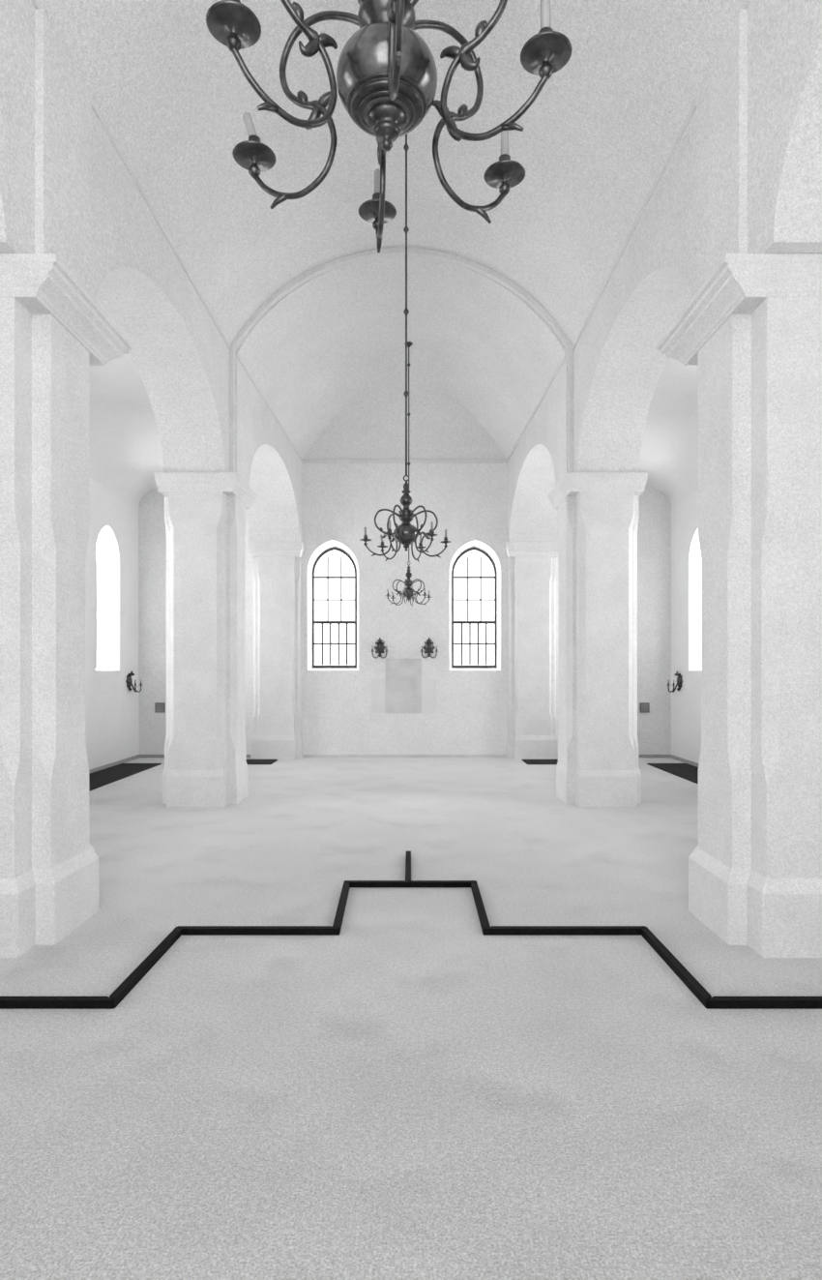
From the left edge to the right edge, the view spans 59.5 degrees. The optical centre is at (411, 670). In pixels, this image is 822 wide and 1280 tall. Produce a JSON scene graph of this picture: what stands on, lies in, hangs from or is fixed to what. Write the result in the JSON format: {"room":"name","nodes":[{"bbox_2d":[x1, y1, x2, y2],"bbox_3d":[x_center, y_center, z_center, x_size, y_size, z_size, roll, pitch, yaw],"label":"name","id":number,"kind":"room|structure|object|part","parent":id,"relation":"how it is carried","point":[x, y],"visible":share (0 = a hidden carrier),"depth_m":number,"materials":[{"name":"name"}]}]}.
{"room":"house of worship","nodes":[
{"label":"house of worship","id":0,"kind":"room"},
{"bbox_2d":[85,476,138,770],"bbox_3d":[-5.210,-0.900,5.600,0.430,5.000,15.200,0,0,0],"label":"wall","id":1,"kind":"structure","parent":0,"point":[111,709],"depth_m":12.13,"materials":[{"name":"paint"}]},
{"bbox_2d":[95,525,119,670],"bbox_3d":[-5.205,-1.195,11.870,0.420,2.390,0.940,0,0,0],"label":"window","id":2,"kind":"structure","parent":1,"relation":"in","point":[107,559],"depth_m":12.30,"materials":[{"name":"paint"}]},
{"bbox_2d":[89,754,139,773],"bbox_3d":[-4.985,1.570,5.590,0.020,0.060,15.180,0,0,0],"label":"baseboard","id":3,"kind":"structure","parent":1,"relation":"attached to","point":[99,768],"depth_m":12.04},
{"bbox_2d":[125,671,143,692],"bbox_3d":[-4.888,0.198,12.720,0.212,0.386,0.348,0,0,0],"label":"candle sconce","id":4,"kind":"object","parent":1,"relation":"attached to","point":[129,680],"visible":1,"depth_m":12.69,"materials":[{"name":"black metal"}]},
{"bbox_2d":[0,0,229,472],"bbox_3d":[-2.555,-1.150,3.395,0.720,5.500,10.790,0,0,0],"label":"wall","id":5,"kind":"structure","parent":0,"point":[181,358],"depth_m":6.25,"materials":[{"name":"paint"}]},
{"bbox_2d":[34,8,91,297],"bbox_3d":[-2.175,-3.090,4.515,0.060,1.540,0.630,0,0,0],"label":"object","id":6,"kind":"structure","parent":5,"relation":"attached to","point":[63,101],"depth_m":4.43,"materials":[{"name":"paint"}]},
{"bbox_2d":[30,0,230,350],"bbox_3d":[-2.197,-3.889,3.344,0.036,0.046,10.688,0,0,0],"label":"trim","id":7,"kind":"structure","parent":5,"relation":"attached to","point":[37,5],"depth_m":5.97,"materials":[{"name":"paint"}]},
{"bbox_2d":[229,247,573,472],"bbox_3d":[-0.115,-3.725,8.732,4.200,2.810,0.085,0,0,0],"label":"arch","id":8,"kind":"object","parent":5,"relation":"attached to","point":[397,252],"depth_m":8.69,"materials":[{"name":"paint"}]},
{"bbox_2d":[89,354,163,506],"bbox_3d":[-3.955,-3.325,5.600,2.080,0.650,15.200,0,0,0],"label":"ceiling","id":9,"kind":"structure","parent":0,"point":[126,454],"depth_m":10.57,"materials":[{"name":"paint"}]},
{"bbox_2d":[237,358,301,541],"bbox_3d":[-2.458,-3.085,10.995,0.915,1.530,4.410,0,0,0],"label":"wall","id":10,"kind":"structure","parent":0,"point":[268,463],"depth_m":11.89,"materials":[{"name":"paint"}]},
{"bbox_2d":[237,355,302,462],"bbox_3d":[-2.065,-3.839,11.001,0.036,0.042,4.401,0,0,2],"label":"trim","id":11,"kind":"structure","parent":10,"relation":"attached to","point":[238,356],"depth_m":10.30,"materials":[{"name":"paint"}]},
{"bbox_2d":[235,256,567,472],"bbox_3d":[-0.115,-3.725,8.787,4.200,2.810,0.025,0,0,0],"label":"trim","id":12,"kind":"structure","parent":10,"relation":"attached to","point":[237,351],"depth_m":8.77,"materials":[{"name":"paint"}]},
{"bbox_2d":[37,0,744,345],"bbox_3d":[-0.115,-4.500,3.390,4.160,1.200,10.780,0,0,0],"label":"ceiling","id":13,"kind":"structure","parent":0,"point":[592,146],"depth_m":6.14,"materials":[{"name":"paint"}]},
{"bbox_2d":[206,0,572,252],"bbox_3d":[-0.075,-3.324,2.240,1.056,3.552,1.136,0,0,0],"label":"chandelier","id":14,"kind":"object","parent":13,"relation":"hanging from","point":[386,82],"visible":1,"depth_m":2.15,"materials":[{"name":"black metal"}]},
{"bbox_2d":[242,112,256,136],"bbox_3d":[-0.546,-1.846,2.450,0.058,0.111,0.029,0,0,25],"label":"candle","id":15,"kind":"object","parent":14,"relation":"on","point":[251,130],"depth_m":2.44,"materials":[{"name":"wax"}]},
{"bbox_2d":[248,134,260,142],"bbox_3d":[-0.532,-1.771,2.443,0.050,0.068,0.050,0,0,0],"label":"socket","id":16,"kind":"object","parent":14,"relation":"attached to","point":[254,137],"depth_m":2.43,"materials":[{"name":"black metal"}]},
{"bbox_3d":[-0.305,-1.846,2.072,0.443,0.577,0.033,0,0,-37],"label":"arm","id":17,"kind":"part","parent":14,"relation":"part of","materials":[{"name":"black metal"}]},
{"bbox_3d":[-0.336,-1.846,2.355,0.443,0.577,0.033,0,0,23],"label":"arm","id":18,"kind":"part","parent":14,"relation":"part of","materials":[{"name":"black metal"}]},
{"bbox_2d":[372,192,379,199],"bbox_3d":[-0.127,-1.771,2.737,0.050,0.068,0.050,0,0,0],"label":"socket","id":19,"kind":"object","parent":14,"relation":"attached to","point":[375,195],"depth_m":2.72,"materials":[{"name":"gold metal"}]},
{"bbox_2d":[374,168,380,193],"bbox_3d":[-0.127,-1.850,2.738,0.028,0.110,0.030,0,0,0],"label":"candle","id":20,"kind":"object","parent":14,"relation":"on","point":[377,171],"depth_m":2.73,"materials":[{"name":"wax"}]},
{"bbox_3d":[-0.105,-1.846,2.523,0.033,0.577,0.444,0,0,-7],"label":"arm","id":21,"kind":"part","parent":14,"relation":"part of","materials":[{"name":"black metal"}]},
{"bbox_3d":[-0.075,-1.835,2.240,0.314,0.244,0.314,0,0,0],"label":"globe","id":22,"kind":"part","parent":14,"relation":"part of","materials":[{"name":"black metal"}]},
{"bbox_3d":[-0.044,-1.846,1.957,0.033,0.577,0.444,0,0,-7],"label":"arm","id":23,"kind":"part","parent":14,"relation":"part of","materials":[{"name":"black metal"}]},
{"bbox_3d":[0.155,-1.846,2.408,0.443,0.577,0.033,0,0,-37],"label":"arm","id":24,"kind":"part","parent":14,"relation":"part of","materials":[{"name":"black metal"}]},
{"bbox_3d":[0.185,-1.846,2.125,0.444,0.577,0.033,0,0,23],"label":"arm","id":25,"kind":"part","parent":14,"relation":"part of","materials":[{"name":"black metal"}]},
{"bbox_2d":[499,153,510,160],"bbox_3d":[0.330,-1.771,2.534,0.050,0.068,0.050,0,0,0],"label":"socket","id":26,"kind":"object","parent":14,"relation":"attached to","point":[503,157],"depth_m":2.52,"materials":[{"name":"black metal"}]},
{"bbox_2d":[501,130,508,154],"bbox_3d":[0.330,-1.850,2.534,0.028,0.110,0.029,0,0,0],"label":"candle","id":27,"kind":"object","parent":14,"relation":"on","point":[504,134],"depth_m":2.52,"materials":[{"name":"wax"}]},
{"bbox_2d":[538,27,553,32],"bbox_3d":[0.382,-1.771,2.037,0.050,0.068,0.050,0,0,0],"label":"socket","id":28,"kind":"object","parent":14,"relation":"attached to","point":[543,29],"depth_m":2.02,"materials":[{"name":"black metal"}]},
{"bbox_2d":[540,0,551,29],"bbox_3d":[0.381,-1.850,2.037,0.029,0.110,0.029,0,0,0],"label":"candle","id":29,"kind":"object","parent":14,"relation":"on","point":[545,4],"depth_m":2.02,"materials":[{"name":"wax"}]},
{"bbox_2d":[359,134,451,562],"bbox_3d":[-0.045,-3.075,6.660,0.846,4.047,0.801,0,0,0],"label":"chandelier","id":30,"kind":"object","parent":13,"relation":"hanging from","point":[405,533],"visible":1,"depth_m":6.64,"materials":[{"name":"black metal"}]},
{"bbox_3d":[-0.257,-1.273,6.631,0.333,0.433,0.025,0,0,-7],"label":"arm","id":31,"kind":"part","parent":30,"relation":"part of","materials":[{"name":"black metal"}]},
{"bbox_3d":[-0.176,-1.273,6.829,0.025,0.433,0.333,0,0,-37],"label":"arm","id":32,"kind":"part","parent":30,"relation":"part of","materials":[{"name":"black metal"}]},
{"bbox_3d":[-0.124,-1.273,6.462,0.025,0.433,0.333,0,0,21],"label":"arm","id":33,"kind":"part","parent":30,"relation":"part of","materials":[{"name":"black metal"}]},
{"bbox_3d":[-0.045,-1.623,6.660,0.117,0.274,0.117,0,0,0],"label":"stem","id":34,"kind":"part","parent":30,"relation":"part of","materials":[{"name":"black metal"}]},
{"bbox_3d":[-0.045,-3.449,6.660,0.017,3.300,0.017,0,0,-22],"label":"hanging rod","id":35,"kind":"part","parent":30,"relation":"part of","materials":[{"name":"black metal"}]},
{"bbox_3d":[-0.045,-1.265,6.660,0.236,0.183,0.236,0,0,0],"label":"globe","id":36,"kind":"part","parent":30,"relation":"part of","materials":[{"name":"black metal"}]},
{"bbox_3d":[0.035,-1.273,6.858,0.025,0.433,0.333,0,0,21],"label":"arm","id":37,"kind":"part","parent":30,"relation":"part of","materials":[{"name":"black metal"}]},
{"bbox_3d":[0.087,-1.273,6.492,0.025,0.433,0.333,0,0,-39],"label":"arm","id":38,"kind":"part","parent":30,"relation":"part of","materials":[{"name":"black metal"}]},
{"bbox_3d":[0.167,-1.273,6.689,0.333,0.433,0.025,0,0,-7],"label":"arm","id":39,"kind":"part","parent":30,"relation":"part of","materials":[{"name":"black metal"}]},
{"bbox_2d":[238,257,565,460],"bbox_3d":[-0.115,-4.447,10.995,4.024,1.195,4.410,0,0,0],"label":"ceiling","id":40,"kind":"structure","parent":0,"point":[328,360],"depth_m":10.81,"materials":[{"name":"paint"}]},
{"bbox_2d":[404,341,413,484],"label":"rod","id":41,"kind":"object","parent":40,"relation":"hanging from","point":[409,343],"depth_m":11.09,"materials":[{"name":"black metal"}]},
{"bbox_3d":[-0.035,-3.357,11.100,0.017,3.374,0.017,0,0,22],"label":"hanging rod","id":42,"kind":"part","parent":41,"relation":"part of","materials":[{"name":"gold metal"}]},
{"bbox_2d":[386,547,432,606],"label":"chandelier","id":43,"kind":"object","parent":40,"relation":"hanging from","point":[408,592],"depth_m":11.05,"materials":[{"name":"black metal"}]},
{"bbox_3d":[-0.214,-1.207,11.041,0.293,0.381,0.022,0,0,-19],"label":"arm","id":44,"kind":"part","parent":43,"relation":"part of","materials":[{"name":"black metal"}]},
{"bbox_3d":[-0.074,-1.207,10.916,0.022,0.381,0.293,0,0,13],"label":"arm","id":45,"kind":"part","parent":43,"relation":"part of","materials":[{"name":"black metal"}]},
{"bbox_3d":[-0.035,-1.515,11.100,0.103,0.241,0.103,0,0,0],"label":"stem","id":46,"kind":"part","parent":43,"relation":"part of","materials":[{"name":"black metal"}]},
{"bbox_3d":[-0.035,-1.200,11.100,0.207,0.161,0.207,0,0,0],"label":"globe","id":47,"kind":"part","parent":43,"relation":"part of","materials":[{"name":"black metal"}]},
{"bbox_3d":[0.105,-1.207,10.975,0.293,0.381,0.022,0,0,41],"label":"arm","id":48,"kind":"part","parent":43,"relation":"part of","materials":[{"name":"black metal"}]},
{"bbox_3d":[0.144,-1.207,11.159,0.293,0.381,0.022,0,0,-19],"label":"arm","id":49,"kind":"part","parent":43,"relation":"part of","materials":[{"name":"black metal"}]},
{"bbox_2d":[138,460,671,757],"bbox_3d":[-0.115,-1.900,13.350,10.400,7.000,0.300,0,0,0],"label":"wall","id":50,"kind":"structure","parent":0,"point":[469,501],"depth_m":13.20,"materials":[{"name":"white paint"}]},
{"bbox_2d":[154,702,164,712],"bbox_3d":[-4.600,0.680,13.181,0.170,0.180,0.035,0,0,0],"label":"air vent","id":51,"kind":"object","parent":50,"relation":"in","point":[159,706],"visible":1,"depth_m":13.17,"materials":[{"name":"grey metal"}]},
{"bbox_2d":[139,754,250,757],"bbox_3d":[-3.970,1.570,13.190,2.050,0.060,0.020,0,0,0],"label":"baseboard","id":52,"kind":"structure","parent":50,"relation":"attached to","point":[140,756],"depth_m":13.18,"materials":[{"name":"grey"}]},
{"bbox_2d":[307,539,358,670],"bbox_3d":[-1.430,-1.195,13.345,0.940,2.390,0.290,0,0,0],"label":"window","id":53,"kind":"structure","parent":50,"relation":"in","point":[330,546],"depth_m":13.45,"materials":[{"name":"paint"}]},
{"bbox_2d":[370,637,388,658],"bbox_3d":[-0.570,-0.412,13.093,0.348,0.386,0.212,0,0,0],"label":"candle sconce","id":54,"kind":"object","parent":50,"relation":"attached to","point":[379,647],"visible":1,"depth_m":13.15,"materials":[{"name":"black metal"}]},
{"bbox_2d":[371,658,436,713],"bbox_3d":[-0.130,0.280,13.194,1.190,1.000,0.010,0,0,0],"label":"wall plaque","id":55,"kind":"object","parent":50,"relation":"attached to","point":[403,690],"visible":1,"depth_m":13.19,"materials":[{"name":"stone"}]},
{"bbox_3d":[-0.596,0.470,13.194,0.258,0.620,0.010,0,0,0],"label":"panel","id":56,"kind":"part","parent":55,"relation":"part of","materials":[{"name":"stone"}]},
{"bbox_3d":[0.331,0.470,13.194,0.268,0.620,0.010,0,0,0],"label":"panel","id":57,"kind":"part","parent":55,"relation":"part of","materials":[{"name":"stone"}]},
{"bbox_2d":[303,459,506,463],"bbox_3d":[-0.115,-3.833,13.185,3.710,0.055,0.030,0,0,0],"label":"trim","id":58,"kind":"structure","parent":50,"relation":"attached to","point":[305,461],"depth_m":13.17,"materials":[{"name":"paint"}]},
{"bbox_2d":[303,754,506,757],"bbox_3d":[-0.115,1.570,13.190,3.720,0.060,0.020,0,0,0],"label":"baseboard","id":59,"kind":"structure","parent":50,"relation":"attached to","point":[305,756],"depth_m":13.18,"materials":[{"name":"grey stone"}]},
{"bbox_2d":[419,637,439,657],"bbox_3d":[0.330,-0.412,13.093,0.348,0.386,0.212,0,0,0],"label":"candle sconce","id":60,"kind":"object","parent":50,"relation":"attached to","point":[429,647],"visible":1,"depth_m":13.15,"materials":[{"name":"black metal"}]},
{"bbox_2d":[449,539,501,670],"bbox_3d":[1.180,-1.195,13.345,0.940,2.390,0.290,0,0,0],"label":"window","id":61,"kind":"structure","parent":50,"relation":"in","point":[475,545],"depth_m":13.45,"materials":[{"name":"paint"}]},
{"bbox_2d":[639,702,650,712],"bbox_3d":[4.280,0.680,13.181,0.170,0.180,0.035,0,0,0],"label":"air vent","id":62,"kind":"object","parent":50,"relation":"in","point":[643,706],"visible":1,"depth_m":13.17,"materials":[{"name":"grey metal"}]},
{"bbox_2d":[638,754,670,757],"bbox_3d":[3.740,1.570,13.190,2.050,0.060,0.020,0,0,0],"label":"baseboard","id":63,"kind":"structure","parent":50,"relation":"attached to","point":[640,756],"depth_m":13.18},
{"bbox_2d":[0,757,821,1279],"bbox_3d":[-0.115,1.675,5.600,10.600,0.150,15.900,0,0,0],"label":"floor","id":64,"kind":"structure","parent":0,"point":[411,1091],"depth_m":2.97,"materials":[{"name":"white concrete"}]},
{"bbox_2d":[0,996,114,1009],"bbox_3d":[-2.076,1.579,3.425,1.342,0.040,0.045,0,0,0],"label":"bar","id":65,"kind":"object","parent":64,"relation":"on","point":[6,1002],"visible":1,"depth_m":3.40,"materials":[{"name":"black metal"}]},
{"bbox_2d":[0,253,132,957],"bbox_3d":[-2.482,-0.359,4.555,1.015,3.918,1.110,0,0,0],"label":"pier","id":66,"kind":"object","parent":64,"relation":"on","point":[52,329],"visible":1,"depth_m":4.24,"materials":[{"name":"paint"}]},
{"bbox_2d":[89,763,161,791],"bbox_3d":[-4.600,1.591,10.850,0.670,0.018,2.900,0,0,0],"label":"runner mat","id":67,"kind":"object","parent":64,"relation":"on","point":[104,777],"visible":0.55,"depth_m":11.05,"materials":[{"name":"black fabric"}]},
{"bbox_2d":[109,926,181,1008],"bbox_3d":[-1.417,1.579,3.897,0.045,0.040,0.984,0,0,1],"label":"bar","id":68,"kind":"object","parent":64,"relation":"on","point":[139,972],"visible":0.96,"depth_m":3.80,"materials":[{"name":"black metal"}]},
{"bbox_2d":[154,472,256,806],"bbox_3d":[-2.522,-0.359,8.953,0.965,3.918,1.055,0,0,0],"label":"pier","id":69,"kind":"object","parent":64,"relation":"on","point":[206,765],"visible":1,"depth_m":8.45,"materials":[{"name":"paint"}]},
{"bbox_2d":[178,925,339,935],"bbox_3d":[-0.931,1.579,4.370,0.993,0.040,0.045,0,0,0],"label":"bar","id":70,"kind":"object","parent":64,"relation":"on","point":[186,930],"visible":0.91,"depth_m":4.35,"materials":[{"name":"black metal"}]},
{"bbox_2d":[246,759,277,764],"bbox_3d":[-2.840,1.591,12.550,0.920,0.018,0.600,0,0,0],"label":"runner mat","id":71,"kind":"object","parent":64,"relation":"on","point":[249,761],"visible":0.55,"depth_m":12.45,"materials":[{"name":"black fabric"}]},
{"bbox_2d":[248,541,303,759],"bbox_3d":[-2.445,-0.359,13.077,0.960,3.918,0.234,0,0,0],"label":"pillar","id":72,"kind":"structure","parent":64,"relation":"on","point":[277,565],"depth_m":13.01,"materials":[{"name":"paint"}]},
{"bbox_2d":[332,881,350,933],"bbox_3d":[-0.465,1.579,4.848,0.045,0.040,0.996,0,0,-1],"label":"bar","id":73,"kind":"object","parent":64,"relation":"on","point":[339,917],"visible":0.96,"depth_m":4.76,"materials":[{"name":"black metal"}]},
{"bbox_2d":[405,850,411,880],"bbox_3d":[-0.022,1.579,5.791,0.045,0.040,0.876,0,0,0],"label":"bar","id":74,"kind":"object","parent":64,"relation":"on","point":[408,852],"visible":1,"depth_m":5.76,"materials":[{"name":"black metal"}]},
{"bbox_2d":[344,880,476,887],"bbox_3d":[-0.005,1.579,5.325,0.981,0.040,0.045,0,0,0],"label":"bar","id":75,"kind":"object","parent":64,"relation":"on","point":[353,883],"visible":0.82,"depth_m":5.30,"materials":[{"name":"black metal"}]},
{"bbox_2d":[471,880,490,933],"bbox_3d":[0.463,1.579,4.848,0.045,0.040,0.995,0,0,0],"label":"bar","id":76,"kind":"object","parent":64,"relation":"on","point":[483,917],"visible":0.96,"depth_m":4.76,"materials":[{"name":"black metal"}]},
{"bbox_2d":[506,541,559,759],"bbox_3d":[2.215,-0.359,13.077,0.960,3.918,0.234,0,0,0],"label":"pillar","id":77,"kind":"structure","parent":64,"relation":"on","point":[532,565],"depth_m":13.01,"materials":[{"name":"paint"}]},
{"bbox_2d":[522,759,558,764],"bbox_3d":[2.540,1.591,12.550,1.120,0.018,0.600,0,0,0],"label":"runner mat","id":78,"kind":"object","parent":64,"relation":"on","point":[527,761],"visible":0.55,"depth_m":12.45,"materials":[{"name":"black fabric"}]},
{"bbox_2d":[483,925,645,935],"bbox_3d":[0.936,1.579,4.370,0.993,0.040,0.045,0,0,0],"label":"bar","id":79,"kind":"object","parent":64,"relation":"on","point":[492,930],"visible":0.91,"depth_m":4.35,"materials":[{"name":"black metal"}]},
{"bbox_2d":[548,472,648,806],"bbox_3d":[2.292,-0.359,8.953,0.965,3.918,1.055,0,0,0],"label":"pier","id":80,"kind":"object","parent":64,"relation":"on","point":[597,765],"visible":1,"depth_m":8.45,"materials":[{"name":"paint"}]},
{"bbox_2d":[647,763,698,784],"bbox_3d":[4.370,1.591,10.850,0.670,0.018,2.900,0,0,0],"label":"runner mat","id":81,"kind":"object","parent":64,"relation":"on","point":[689,772],"visible":0.46,"depth_m":11.48,"materials":[{"name":"black fabric"}]},
{"bbox_2d":[641,926,712,1008],"bbox_3d":[1.417,1.579,3.897,0.045,0.040,0.985,0,0,0],"label":"bar","id":82,"kind":"object","parent":64,"relation":"on","point":[679,969],"visible":0.96,"depth_m":3.80,"materials":[{"name":"black metal"}]},
{"bbox_2d":[656,253,821,957],"bbox_3d":[2.252,-0.359,4.555,1.015,3.918,1.110,0,0,0],"label":"pier","id":83,"kind":"object","parent":64,"relation":"on","point":[753,330],"visible":1,"depth_m":4.09,"materials":[{"name":"paint"}]},
{"bbox_2d":[707,996,821,1009],"bbox_3d":[2.074,1.579,3.425,1.347,0.040,0.045,0,0,0],"label":"bar","id":84,"kind":"object","parent":64,"relation":"on","point":[715,1002],"visible":1,"depth_m":3.40,"materials":[{"name":"black metal"}]},
{"bbox_2d":[507,355,566,541],"bbox_3d":[2.228,-3.085,10.995,0.915,1.530,4.410,0,0,0],"label":"wall","id":85,"kind":"structure","parent":0,"point":[538,462],"depth_m":11.94,"materials":[{"name":"paint"}]},
{"bbox_2d":[506,355,565,462],"bbox_3d":[1.835,-3.839,11.001,0.036,0.042,4.401,0,0,-2],"label":"trim","id":86,"kind":"structure","parent":85,"relation":"attached to","point":[564,357],"depth_m":10.35,"materials":[{"name":"paint"}]},
{"bbox_2d":[639,357,698,506],"bbox_3d":[3.725,-3.325,5.600,2.080,0.650,15.200,0,0,0],"label":"ceiling","id":87,"kind":"structure","parent":0,"point":[669,444],"depth_m":10.78,"materials":[{"name":"paint"}]},
{"bbox_2d":[671,489,701,763],"bbox_3d":[4.980,-0.900,5.600,0.430,5.000,15.200,0,0,0],"label":"wall","id":88,"kind":"structure","parent":0,"point":[686,702],"depth_m":12.59,"materials":[{"name":"paint"}]},
{"bbox_2d":[665,670,683,692],"bbox_3d":[4.658,0.198,12.720,0.212,0.386,0.348,0,0,0],"label":"candle sconce","id":89,"kind":"object","parent":88,"relation":"attached to","point":[679,678],"visible":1,"depth_m":12.70,"materials":[{"name":"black metal"}]},
{"bbox_2d":[670,754,698,767],"bbox_3d":[4.755,1.570,5.590,0.020,0.060,15.180,0,0,0],"label":"baseboard","id":90,"kind":"structure","parent":88,"relation":"attached to","point":[671,756],"depth_m":12.49,"materials":[{"name":"grey"}]},
{"bbox_2d":[688,528,701,670],"bbox_3d":[4.975,-1.195,11.870,0.420,2.390,0.940,0,0,0],"label":"window","id":91,"kind":"structure","parent":88,"relation":"in","point":[695,560],"depth_m":12.32,"materials":[{"name":"paint"}]},
{"bbox_2d":[573,0,821,472],"bbox_3d":[2.325,-1.150,3.395,0.720,5.500,10.790,0,0,0],"label":"wall","id":92,"kind":"structure","parent":0,"point":[618,366],"depth_m":5.14,"materials":[{"name":"paint"}]},
{"bbox_2d":[572,0,751,350],"bbox_3d":[1.967,-3.889,3.344,0.036,0.046,10.688,0,0,0],"label":"trim","id":93,"kind":"structure","parent":92,"relation":"attached to","point":[746,4],"depth_m":5.98,"materials":[{"name":"paint"}]},
{"bbox_2d":[696,8,747,292],"bbox_3d":[1.945,-3.090,4.515,0.060,1.540,0.630,0,0,0],"label":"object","id":94,"kind":"structure","parent":92,"relation":"attached to","point":[722,98],"depth_m":4.40,"materials":[{"name":"paint"}]}
]}

